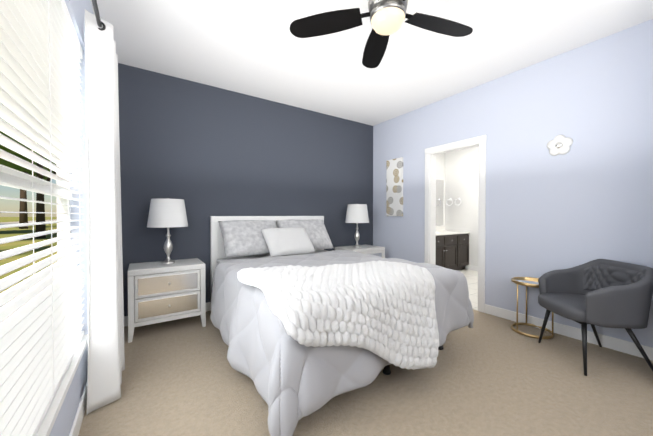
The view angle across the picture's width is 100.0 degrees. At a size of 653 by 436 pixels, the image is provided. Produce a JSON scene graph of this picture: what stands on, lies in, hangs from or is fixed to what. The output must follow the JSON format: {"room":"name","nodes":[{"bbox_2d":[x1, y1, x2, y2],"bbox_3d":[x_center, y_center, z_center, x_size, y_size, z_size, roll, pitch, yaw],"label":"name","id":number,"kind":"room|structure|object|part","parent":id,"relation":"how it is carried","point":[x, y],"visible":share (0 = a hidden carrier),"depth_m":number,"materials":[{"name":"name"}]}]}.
{"room":"bedroom","nodes":[
{"label":"bedroom","id":0,"kind":"room"},
{"bbox_2d":[49,0,93,435],"bbox_3d":[-0.989,-0.207,0.793,0.150,2.740,4.700,0,1,-34],"label":"wall","id":1,"kind":"structure","parent":0,"point":[63,423],"depth_m":1.80,"materials":[{"name":"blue paint"}]},
{"bbox_2d":[0,157,87,435],"bbox_3d":[-1.213,-0.141,1.131,0.156,1.920,1.590,0,1,-34],"label":"window","id":2,"kind":"structure","parent":1,"relation":"in","point":[47,424],"depth_m":1.32,"materials":[{"name":"white"}]},
{"bbox_2d":[0,0,83,435],"bbox_3d":[-1.191,-0.160,1.146,0.060,1.878,1.574,0,1,-34],"label":"window blinds","id":3,"kind":"object","parent":2,"relation":"attached to","point":[41,313],"visible":1,"depth_m":1.07,"materials":[{"name":"white plastic"}]},
{"bbox_2d":[69,382,86,435],"bbox_3d":[-0.922,1.110,0.855,0.013,0.105,4.700,0,1,-34],"label":"baseboard","id":4,"kind":"structure","parent":1,"relation":"attached to","point":[75,429],"depth_m":1.51,"materials":[{"name":"white"}]},
{"bbox_2d":[84,0,124,414],"bbox_3d":[-1.003,-0.019,1.118,0.188,2.333,2.334,0,1,-34],"label":"curtain","id":5,"kind":"object","parent":1,"relation":"hanging from","point":[106,359],"visible":1,"depth_m":1.66,"materials":[{"name":"white fabric"}]},
{"bbox_2d":[118,63,372,315],"bbox_3d":[-0.754,-0.219,3.860,3.970,2.790,0.120,0,1,-34],"label":"wall","id":6,"kind":"structure","parent":0,"point":[204,152],"depth_m":3.40,"materials":[{"name":"grey paint"}]},
{"bbox_2d":[124,302,210,326],"bbox_3d":[-0.692,1.074,3.836,3.670,0.105,0.016,0,1,-34],"label":"baseboard","id":7,"kind":"structure","parent":6,"relation":"attached to","point":[208,305],"depth_m":3.32,"materials":[{"name":"white wood"}]},
{"bbox_2d":[78,269,652,435],"bbox_3d":[1.568,1.165,2.536,6.320,0.054,4.940,0,1,-34],"label":"floor","id":8,"kind":"structure","parent":0,"point":[489,375],"depth_m":1.80,"materials":[{"name":"carpet"}]},
{"bbox_2d":[128,258,205,342],"bbox_3d":[-1.661,0.808,2.865,0.662,0.660,0.484,0,1,-34],"label":"nightstand","id":9,"kind":"object","parent":8,"relation":"on","point":[158,292],"visible":0.98,"depth_m":2.68,"materials":[{"name":"white paint"}]},
{"bbox_2d":[147,198,187,263],"bbox_3d":[-1.663,0.133,2.877,0.376,0.687,0.376,0,1,-34],"label":"lamp","id":10,"kind":"object","parent":9,"relation":"on","point":[165,213],"visible":1,"depth_m":2.75,"materials":[{"name":"white fabric"}]},
{"bbox_2d":[210,216,473,435],"bbox_3d":[-0.066,0.562,2.761,1.984,1.155,2.472,0,1,-34],"label":"bed","id":11,"kind":"object","parent":8,"relation":"on","point":[304,322],"visible":1,"depth_m":1.76,"materials":[{"name":"white fabric"}]},
{"bbox_3d":[-0.727,0.550,3.765,1.620,1.155,0.067,0,1,-34],"label":"headboard","id":12,"kind":"part","parent":11,"relation":"part of","materials":[{"name":"white"}]},
{"bbox_2d":[237,260,438,369],"bbox_3d":[0.137,0.686,2.052,1.398,0.628,1.069,0,1,-34],"label":"throw","id":13,"kind":"object","parent":11,"relation":"on","point":[347,315],"depth_m":1.67,"materials":[{"name":"white fabric"}]},
{"bbox_3d":[-0.115,0.829,2.862,1.520,0.620,2.070,0,1,-34],"label":"frame","id":14,"kind":"part","parent":11,"relation":"part of","materials":[{"name":"black metal"}]},
{"bbox_2d":[335,244,384,257],"bbox_3d":[0.535,0.791,4.348,0.662,0.660,0.484,0,1,-34],"label":"nightstand","id":15,"kind":"object","parent":8,"relation":"on","point":[379,251],"visible":0.17,"depth_m":4.26,"materials":[{"name":"white paint"}]},
{"bbox_2d":[345,204,368,247],"bbox_3d":[0.484,0.116,4.326,0.376,0.687,0.376,0,1,-34],"label":"lamp","id":16,"kind":"object","parent":15,"relation":"on","point":[356,213],"visible":1,"depth_m":4.19,"materials":[{"name":"white fabric"}]},
{"bbox_2d":[435,234,468,269],"bbox_3d":[1.949,0.715,5.402,2.216,0.774,0.600,0,1,-34],"label":"bathroom vanity","id":17,"kind":"object","parent":8,"relation":"on","point":[452,250],"depth_m":5.46,"materials":[{"name":"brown wood"}]},
{"bbox_2d":[436,230,469,233],"bbox_3d":[1.945,0.311,5.403,2.216,0.035,0.586,0,1,-34],"label":"countertop","id":18,"kind":"structure","parent":17,"relation":"on","point":[437,231],"depth_m":5.63,"materials":[{"name":"white stone"}]},
{"bbox_2d":[511,277,553,338],"bbox_3d":[2.055,0.882,2.741,0.348,0.516,0.348,0,1,-34],"label":"side table","id":19,"kind":"object","parent":8,"relation":"on","point":[528,281],"visible":0.73,"depth_m":2.71,"materials":[{"name":"gold metal"}]},
{"bbox_2d":[538,259,652,375],"bbox_3d":[2.151,0.753,2.223,0.717,0.794,0.718,0,1,-34],"label":"chair","id":20,"kind":"object","parent":8,"relation":"on","point":[606,293],"visible":1,"depth_m":2.06,"materials":[{"name":"grey leather"}]},
{"bbox_2d":[90,0,652,125],"bbox_3d":[0.594,-1.629,1.845,3.970,0.080,4.940,0,1,-34],"label":"ceiling","id":21,"kind":"structure","parent":0,"point":[256,48],"depth_m":2.54,"materials":[{"name":"white paint"}]},
{"bbox_2d":[290,0,472,67],"bbox_3d":[0.424,-1.386,1.700,1.280,0.401,1.244,0,1,-34],"label":"fan","id":22,"kind":"object","parent":21,"relation":"hanging from","point":[387,18],"visible":1,"depth_m":1.83,"materials":[{"name":"black wood"}]},
{"bbox_2d":[436,153,444,225],"bbox_3d":[1.797,-0.266,5.727,2.350,2.740,0.120,0,1,-34],"label":"wall","id":23,"kind":"structure","parent":0,"point":[440,166],"depth_m":6.19,"materials":[{"name":"white paint"}]},
{"bbox_2d":[436,180,443,224],"bbox_3d":[1.782,-0.340,5.638,2.115,1.010,0.007,0,1,-34],"label":"bathroom mirror","id":24,"kind":"object","parent":23,"relation":"attached to","point":[439,199],"visible":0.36,"depth_m":6.15,"materials":[{"name":"clear glass"}]},
{"bbox_2d":[436,226,444,229],"bbox_3d":[1.787,0.240,5.636,2.216,0.100,0.020,0,1,-34],"label":"backsplash","id":25,"kind":"structure","parent":23,"relation":"attached to","point":[437,227],"depth_m":6.14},
{"bbox_2d":[445,146,478,265],"bbox_3d":[3.591,-0.258,5.062,0.120,2.740,2.990,0,1,-34],"label":"wall","id":26,"kind":"structure","parent":0,"point":[462,174],"depth_m":5.88,"materials":[{"name":"white paint"}]},
{"bbox_2d":[465,265,477,270],"bbox_3d":[3.503,1.057,5.091,0.013,0.101,2.870,0,1,-34],"label":"baseboard","id":27,"kind":"structure","parent":26,"relation":"attached to","point":[471,267],"depth_m":5.75,"materials":[{"name":"white wood"}]},
{"bbox_2d":[373,19,652,347],"bbox_3d":[2.189,-0.233,2.939,0.120,2.740,4.700,0,1,-34],"label":"wall","id":28,"kind":"structure","parent":0,"point":[587,197],"depth_m":2.75,"materials":[{"name":"blue paint"}]},
{"bbox_2d":[386,157,402,215],"bbox_3d":[1.097,-0.490,4.413,0.034,0.920,0.330,0,1,-34],"label":"canvas art","id":29,"kind":"object","parent":28,"relation":"attached to","point":[394,187],"visible":0.9,"depth_m":4.39},
{"bbox_2d":[424,135,486,312],"bbox_3d":[1.714,0.069,3.647,0.160,2.120,0.848,0,1,-34],"label":"door frame","id":30,"kind":"structure","parent":28,"relation":"attached to","point":[431,153],"depth_m":3.55,"materials":[{"name":"white wood"}]},
{"bbox_2d":[547,135,572,155],"bbox_3d":[2.270,-0.715,2.674,0.035,0.200,0.205,0,1,-34],"label":"art","id":31,"kind":"object","parent":28,"relation":"attached to","point":[559,144],"visible":1,"depth_m":2.66,"materials":[{"name":"white paint"}]},
{"bbox_2d":[485,304,652,360],"bbox_3d":[2.662,1.095,2.134,0.016,0.105,2.750,0,1,-34],"label":"baseboard","id":32,"kind":"structure","parent":28,"relation":"attached to","point":[621,345],"depth_m":2.59,"materials":[{"name":"white"}]},
{"label":"outside","id":33,"kind":"structure","parent":0,"visible":0},
{"bbox_2d":[0,217,56,292],"bbox_3d":[-203.080,0.877,67.793,259.840,0.160,460.000,0,1,-34],"label":"ground","id":34,"kind":"structure","parent":33,"point":[10,232],"depth_m":16.59,"materials":[{"name":"green plant"}]},
{"bbox_2d":[19,189,27,228],"bbox_3d":[-36.000,-4.953,31.280,6.945,12.398,7.187,0,1,-34],"label":"tree","id":35,"kind":"object","parent":34,"relation":"on","point":[23,217],"depth_m":31.44,"materials":[{"name":"brown plant"}]},
{"bbox_2d":[0,117,55,237],"bbox_3d":[-19.828,-2.823,19.134,5.922,8.430,6.356,0,1,-34],"label":"tree","id":36,"kind":"object","parent":34,"relation":"on","point":[40,207],"visible":0.08,"depth_m":18.76,"materials":[{"name":"brown plant"}]}
]}

